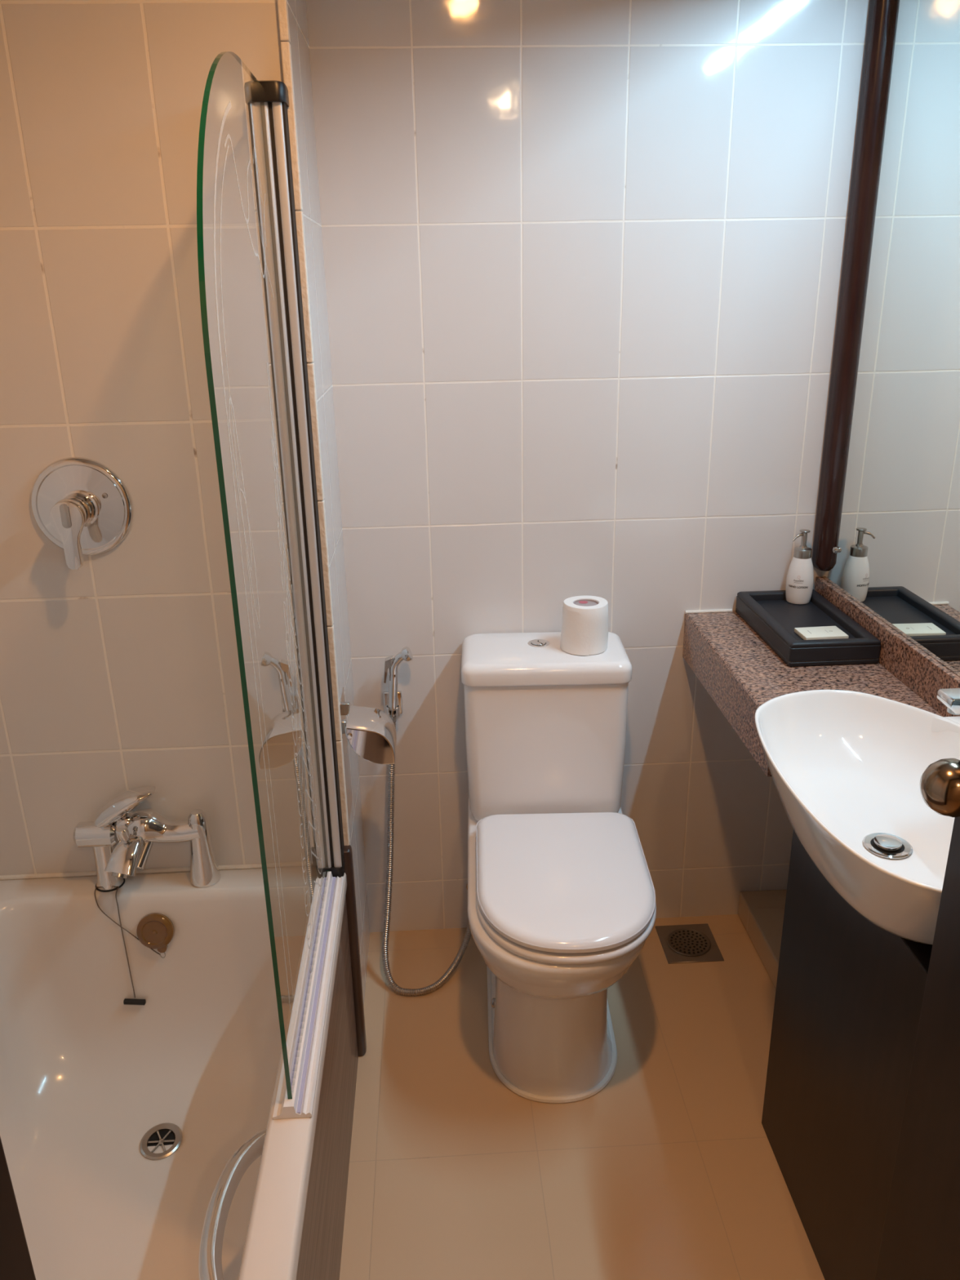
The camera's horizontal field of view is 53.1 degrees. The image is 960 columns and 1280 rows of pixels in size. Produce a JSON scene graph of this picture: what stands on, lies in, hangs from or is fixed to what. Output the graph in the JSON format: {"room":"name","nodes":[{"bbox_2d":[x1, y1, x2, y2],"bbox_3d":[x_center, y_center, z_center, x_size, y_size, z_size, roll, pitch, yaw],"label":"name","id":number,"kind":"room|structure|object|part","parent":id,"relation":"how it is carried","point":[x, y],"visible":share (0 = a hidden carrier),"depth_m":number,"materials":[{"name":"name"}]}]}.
{"room":"bathroom","nodes":[
{"label":"bathroom","id":0,"kind":"room"},
{"bbox_2d":[0,0,369,1005],"bbox_3d":[-0.639,-0.282,1.852,0.704,2.300,0.465,-2,20,-3],"label":"wall","id":1,"kind":"structure","parent":0,"point":[120,671],"depth_m":1.59,"materials":[{"name":"tile"}]},
{"bbox_2d":[31,457,133,569],"bbox_3d":[-0.668,-0.209,1.583,0.168,0.172,0.084,-2,20,-3],"label":"shower valve","id":2,"kind":"object","parent":1,"relation":"attached to","point":[81,505],"visible":1,"depth_m":1.60,"materials":[{"name":"silver metal"}]},
{"bbox_3d":[-0.666,-0.170,1.562,0.054,0.113,0.014,-2,20,-3],"label":"lever","id":3,"kind":"part","parent":2,"relation":"part of","materials":[{"name":"silver metal"}]},
{"bbox_2d":[0,863,262,880],"bbox_3d":[-0.616,0.449,1.870,0.680,0.010,0.010,-2,20,-3],"label":"trim","id":4,"kind":"structure","parent":1,"relation":"attached to","point":[161,870],"depth_m":1.86,"materials":[{"name":"beige tile"}]},
{"bbox_2d":[276,0,350,845],"bbox_3d":[-0.276,-0.449,1.560,0.013,1.800,0.018,-2,20,-3],"label":"trim","id":5,"kind":"structure","parent":1,"relation":"attached to","point":[282,7],"depth_m":1.56,"materials":[{"name":"silver metal"}]},
{"bbox_2d":[343,844,366,1056],"bbox_3d":[-0.258,0.635,1.943,0.028,0.501,0.032,-2,20,-3],"label":"trim","id":6,"kind":"structure","parent":1,"relation":"attached to","point":[350,895],"depth_m":1.93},
{"bbox_2d":[339,687,396,764],"bbox_3d":[-0.220,0.172,1.891,0.104,0.125,0.124,-2,20,-3],"label":"toilet paper holder","id":7,"kind":"object","parent":1,"relation":"attached to","point":[371,732],"visible":0.97,"depth_m":1.85,"materials":[{"name":"silver metal"}]},
{"bbox_3d":[-0.271,0.173,1.891,0.004,0.125,0.120,-2,20,-3],"label":"wall plate","id":8,"kind":"part","parent":7,"relation":"part of","materials":[{"name":"silver metal"}]},
{"bbox_3d":[-0.211,0.203,1.844,0.085,0.077,0.003,-2,20,-3],"label":"panel","id":9,"kind":"part","parent":7,"relation":"part of","materials":[{"name":"silver metal"}]},
{"bbox_2d":[339,914,824,1279],"bbox_3d":[0.080,1.321,0.899,2.140,0.080,3.430,-2,20,-3],"label":"floor","id":10,"kind":"structure","parent":0,"point":[671,1171],"depth_m":1.81,"materials":[{"name":"tile"}]},
{"bbox_2d":[0,868,358,1279],"bbox_3d":[-0.571,0.895,1.317,0.704,0.455,1.348,-2,20,-3],"label":"bathtub","id":11,"kind":"object","parent":10,"relation":"on","point":[140,1142],"visible":0.89,"depth_m":1.78,"materials":[{"name":"white ceramic"}]},
{"bbox_2d":[73,785,220,892],"bbox_3d":[-0.623,0.378,1.775,0.252,0.204,0.126,-2,20,-3],"label":"mixer","id":12,"kind":"object","parent":11,"relation":"on","point":[134,833],"visible":1,"depth_m":1.77,"materials":[{"name":"silver metal"}]},
{"bbox_3d":[-0.713,0.361,1.789,0.075,0.050,0.050,-2,20,-3],"label":"knob","id":13,"kind":"part","parent":12,"relation":"part of","materials":[{"name":"silver metal"}]},
{"bbox_3d":[-0.707,0.416,1.815,0.050,0.105,0.050,-2,20,-3],"label":"leg","id":14,"kind":"part","parent":12,"relation":"part of","materials":[{"name":"silver metal"}]},
{"bbox_2d":[95,878,124,892],"bbox_3d":[-0.706,0.465,1.834,0.054,0.003,0.054,-2,20,-3],"label":"washer","id":15,"kind":"object","parent":12,"relation":"in","point":[112,886],"depth_m":1.81,"materials":[{"name":"black rubber"}]},
{"bbox_3d":[-0.648,0.355,1.744,0.022,0.036,0.024,-2,20,-3],"label":"diverter knob","id":16,"kind":"part","parent":12,"relation":"part of","materials":[{"name":"silver metal"}]},
{"bbox_3d":[-0.649,0.391,1.760,0.055,0.066,0.084,1,20,7],"label":"spout","id":17,"kind":"part","parent":12,"relation":"part of","materials":[{"name":"silver metal"}]},
{"bbox_3d":[-0.654,0.308,1.772,0.110,0.069,0.056,-2,20,-3],"label":"lever","id":18,"kind":"part","parent":12,"relation":"part of","materials":[{"name":"silver metal"}]},
{"bbox_2d":[93,886,174,1004],"bbox_3d":[-0.650,0.581,1.833,0.149,0.227,0.076,-2,20,-3],"label":"plug","id":19,"kind":"object","parent":12,"relation":"attached to","point":[155,930],"visible":1,"depth_m":1.80,"materials":[{"name":"brown"}]},
{"bbox_3d":[-0.676,0.575,1.832,0.008,0.214,0.067,-8,21,-17],"label":"chain","id":20,"kind":"part","parent":19,"relation":"part of","materials":[{"name":"brown"}]},
{"bbox_3d":[-0.673,0.535,1.808,0.132,0.124,0.034,7,22,22],"label":"chain","id":21,"kind":"part","parent":19,"relation":"part of","materials":[{"name":"brown"}]},
{"bbox_2d":[137,841,153,869],"bbox_3d":[-0.626,0.397,1.783,0.024,0.052,0.051,7,22,21],"label":"outlet","id":22,"kind":"object","parent":12,"relation":"attached to","point":[144,848],"depth_m":1.77,"materials":[{"name":"silver metal"}]},
{"bbox_3d":[-0.527,0.388,1.816,0.057,0.150,0.057,-2,20,-3],"label":"leg","id":23,"kind":"part","parent":12,"relation":"part of","materials":[{"name":"silver metal"}]},
{"bbox_3d":[-0.316,0.755,1.244,0.079,0.042,0.304,-2,20,-3],"label":"grab handle","id":24,"kind":"part","parent":11,"relation":"part of","materials":[{"name":"silver metal"}]},
{"bbox_2d":[196,51,345,1119],"bbox_3d":[-0.282,-0.085,1.365,0.056,1.340,0.618,-2,20,-3],"label":"screen","id":25,"kind":"object","parent":11,"relation":"on","point":[244,169],"visible":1,"depth_m":1.33,"materials":[{"name":"clear glass"}]},
{"bbox_3d":[-0.284,-0.185,1.631,0.016,1.308,0.049,-2,20,-3],"label":"wall post","id":26,"kind":"part","parent":25,"relation":"part of","materials":[{"name":"silver metal"}]},
{"bbox_3d":[-0.230,0.902,1.322,0.014,0.426,1.318,-2,20,-3],"label":"panel","id":27,"kind":"part","parent":11,"relation":"part of","materials":[{"name":"white plastic"}]},
{"bbox_2d":[461,631,656,1103],"bbox_3d":[0.150,0.462,1.975,0.363,0.794,0.664,-1,20,0],"label":"toilet","id":28,"kind":"object","parent":10,"relation":"on","point":[562,904],"visible":1,"depth_m":1.94,"materials":[{"name":"white ceramic"}]},
{"bbox_3d":[0.137,0.036,2.059,0.353,0.046,0.213,-1,20,0],"label":"cistern lid","id":29,"kind":"part","parent":28,"relation":"part of","materials":[{"name":"white ceramic"}]},
{"bbox_3d":[0.152,0.647,2.029,0.348,0.405,0.637,-1,20,0],"label":"bowl","id":30,"kind":"part","parent":28,"relation":"part of","materials":[{"name":"white ceramic"}]},
{"bbox_3d":[0.162,0.482,1.859,0.341,0.017,0.432,-1,20,0],"label":"seat","id":31,"kind":"part","parent":28,"relation":"part of","materials":[{"name":"white plastic"}]},
{"bbox_3d":[0.161,0.455,1.861,0.336,0.028,0.447,-1,20,0],"label":"seat lid","id":32,"kind":"part","parent":28,"relation":"part of","materials":[{"name":"white plastic"}]},
{"bbox_2d":[560,595,608,655],"bbox_3d":[0.221,-0.031,2.025,0.101,0.102,0.099,-2,20,-3],"label":"toilet roll","id":33,"kind":"object","parent":28,"relation":"on","point":[584,620],"visible":1,"depth_m":1.99,"materials":[{"name":"white paper"}]},
{"bbox_2d":[654,923,724,964],"bbox_3d":[0.509,0.740,2.343,0.134,0.010,0.141,-2,20,-3],"label":"floor drain","id":34,"kind":"object","parent":10,"relation":"on","point":[690,943],"visible":1,"depth_m":2.34,"materials":[{"name":"silver metal"}]},
{"bbox_2d":[761,829,932,1279],"bbox_3d":[0.681,0.671,1.492,0.272,0.710,0.493,-2,20,-3],"label":"vanity cabinet","id":35,"kind":"object","parent":10,"relation":"on","point":[850,990],"visible":0.45,"depth_m":1.47,"materials":[{"name":"brown wood"}]},
{"bbox_2d":[306,0,869,932],"bbox_3d":[0.270,-0.381,2.074,1.138,2.300,0.080,-2,20,-3],"label":"wall","id":36,"kind":"structure","parent":0,"point":[583,259],"depth_m":1.95,"materials":[{"name":"tile"}]},
{"bbox_2d":[382,690,402,716],"bbox_3d":[-0.197,0.149,2.169,0.042,0.055,0.053,-2,20,-3],"label":"bracket","id":37,"kind":"object","parent":36,"relation":"attached to","point":[385,694],"visible":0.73,"depth_m":2.18,"materials":[{"name":"silver metal"}]},
{"bbox_2d":[382,646,471,995],"bbox_3d":[-0.120,0.405,2.155,0.231,0.776,0.230,-2,20,-3],"label":"bidet sprayer","id":38,"kind":"object","parent":37,"relation":"hanging from","point":[393,664],"visible":0.85,"depth_m":2.20,"materials":[{"name":"silver metal"}]},
{"bbox_3d":[-0.194,0.113,2.138,0.023,0.095,0.030,-17,26,-37],"label":"handle","id":39,"kind":"part","parent":38,"relation":"part of","materials":[{"name":"silver metal"}]},
{"bbox_2d":[737,889,786,989],"bbox_3d":[0.735,0.774,2.139,0.125,0.070,0.640,-2,20,-3],"label":"trim","id":40,"kind":"structure","parent":36,"relation":"attached to","point":[761,913],"depth_m":2.33,"materials":[{"name":"tile"}]},
{"bbox_2d":[682,608,943,776],"bbox_3d":[0.638,0.175,1.650,0.292,0.111,1.138,-2,20,-3],"label":"countertop","id":41,"kind":"structure","parent":36,"relation":"attached to","point":[740,672],"depth_m":1.83,"materials":[{"name":"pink stone"}]},
{"bbox_2d":[735,589,880,666],"bbox_3d":[0.670,-0.032,1.995,0.177,0.048,0.339,-2,20,-3],"label":"tray","id":42,"kind":"object","parent":41,"relation":"on","point":[769,614],"visible":0.98,"depth_m":1.94,"materials":[{"name":"black"}]},
{"bbox_2d":[785,528,813,604],"bbox_3d":[0.700,-0.161,2.094,0.058,0.160,0.058,-2,20,-3],"label":"lotion bottle","id":43,"kind":"object","parent":42,"relation":"on","point":[800,575],"visible":1,"depth_m":2.08,"materials":[{"name":"white ceramic"}]},
{"bbox_2d":[794,626,848,639],"bbox_3d":[0.678,-0.013,1.910,0.088,0.009,0.063,-2,20,-3],"label":"soap box","id":44,"kind":"object","parent":42,"relation":"on","point":[823,632],"visible":0.96,"depth_m":1.90,"materials":[{"name":"white"}]},
{"bbox_2d":[754,689,959,945],"bbox_3d":[0.611,0.251,1.379,0.372,0.136,0.606,-2,20,-3],"label":"washbasin","id":45,"kind":"object","parent":41,"relation":"in","point":[846,768],"visible":0.92,"depth_m":1.50,"materials":[{"name":"white ceramic"}]},
{"bbox_2d":[937,688,959,715],"bbox_3d":[0.713,0.116,1.341,0.146,0.141,0.048,-2,20,-3],"label":"tap","id":46,"kind":"object","parent":45,"relation":"attached to","point":[950,697],"visible":1,"depth_m":1.32,"materials":[{"name":"silver metal"}]},
{"bbox_2d":[814,576,959,716],"bbox_3d":[0.788,0.088,1.626,0.014,0.075,1.136,-2,20,-3],"label":"granite upstand","id":47,"kind":"object","parent":41,"relation":"on","point":[915,668],"visible":0.55,"depth_m":1.76,"materials":[{"name":"brown stone"}]},
{"bbox_3d":[-0.020,0.272,0.307,1.762,2.300,0.150,-2,20,-3],"label":"wall","id":48,"kind":"structure","parent":0,"visible":0},
{"bbox_2d":[0,1137,35,1279],"bbox_3d":[0.223,0.278,0.323,0.942,2.270,0.178,-2,20,-3],"label":"trim","id":49,"kind":"structure","parent":48,"relation":"attached to","point":[15,1263],"depth_m":0.36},
{"bbox_2d":[874,758,959,1279],"bbox_3d":[0.585,0.201,0.646,0.189,2.162,0.742,-5,20,-10],"label":"door","id":50,"kind":"structure","parent":48,"relation":"in","point":[921,1236],"depth_m":1.10,"materials":[{"name":"black wood"}]},
{"bbox_3d":[0.475,0.143,0.941,0.084,0.062,0.062,-5,20,-10],"label":"knob","id":51,"kind":"part","parent":50,"relation":"part of","materials":[{"name":"gold metal"}]},
{"bbox_3d":[0.852,-0.061,1.169,0.080,2.300,1.900,-2,20,-3],"label":"wall","id":52,"kind":"structure","parent":0,"visible":0},
{"bbox_2d":[811,0,959,676],"bbox_3d":[0.785,-0.402,1.163,0.030,1.162,1.669,-2,20,-3],"label":"wall mirror","id":53,"kind":"object","parent":52,"relation":"attached to","point":[886,533],"visible":0.98,"depth_m":1.74,"materials":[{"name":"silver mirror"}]},
{"bbox_3d":[0.738,-0.691,1.925,0.026,1.143,0.035,-2,20,-3],"label":"frame","id":54,"kind":"part","parent":53,"relation":"part of","materials":[{"name":"brown wood"}]}
]}

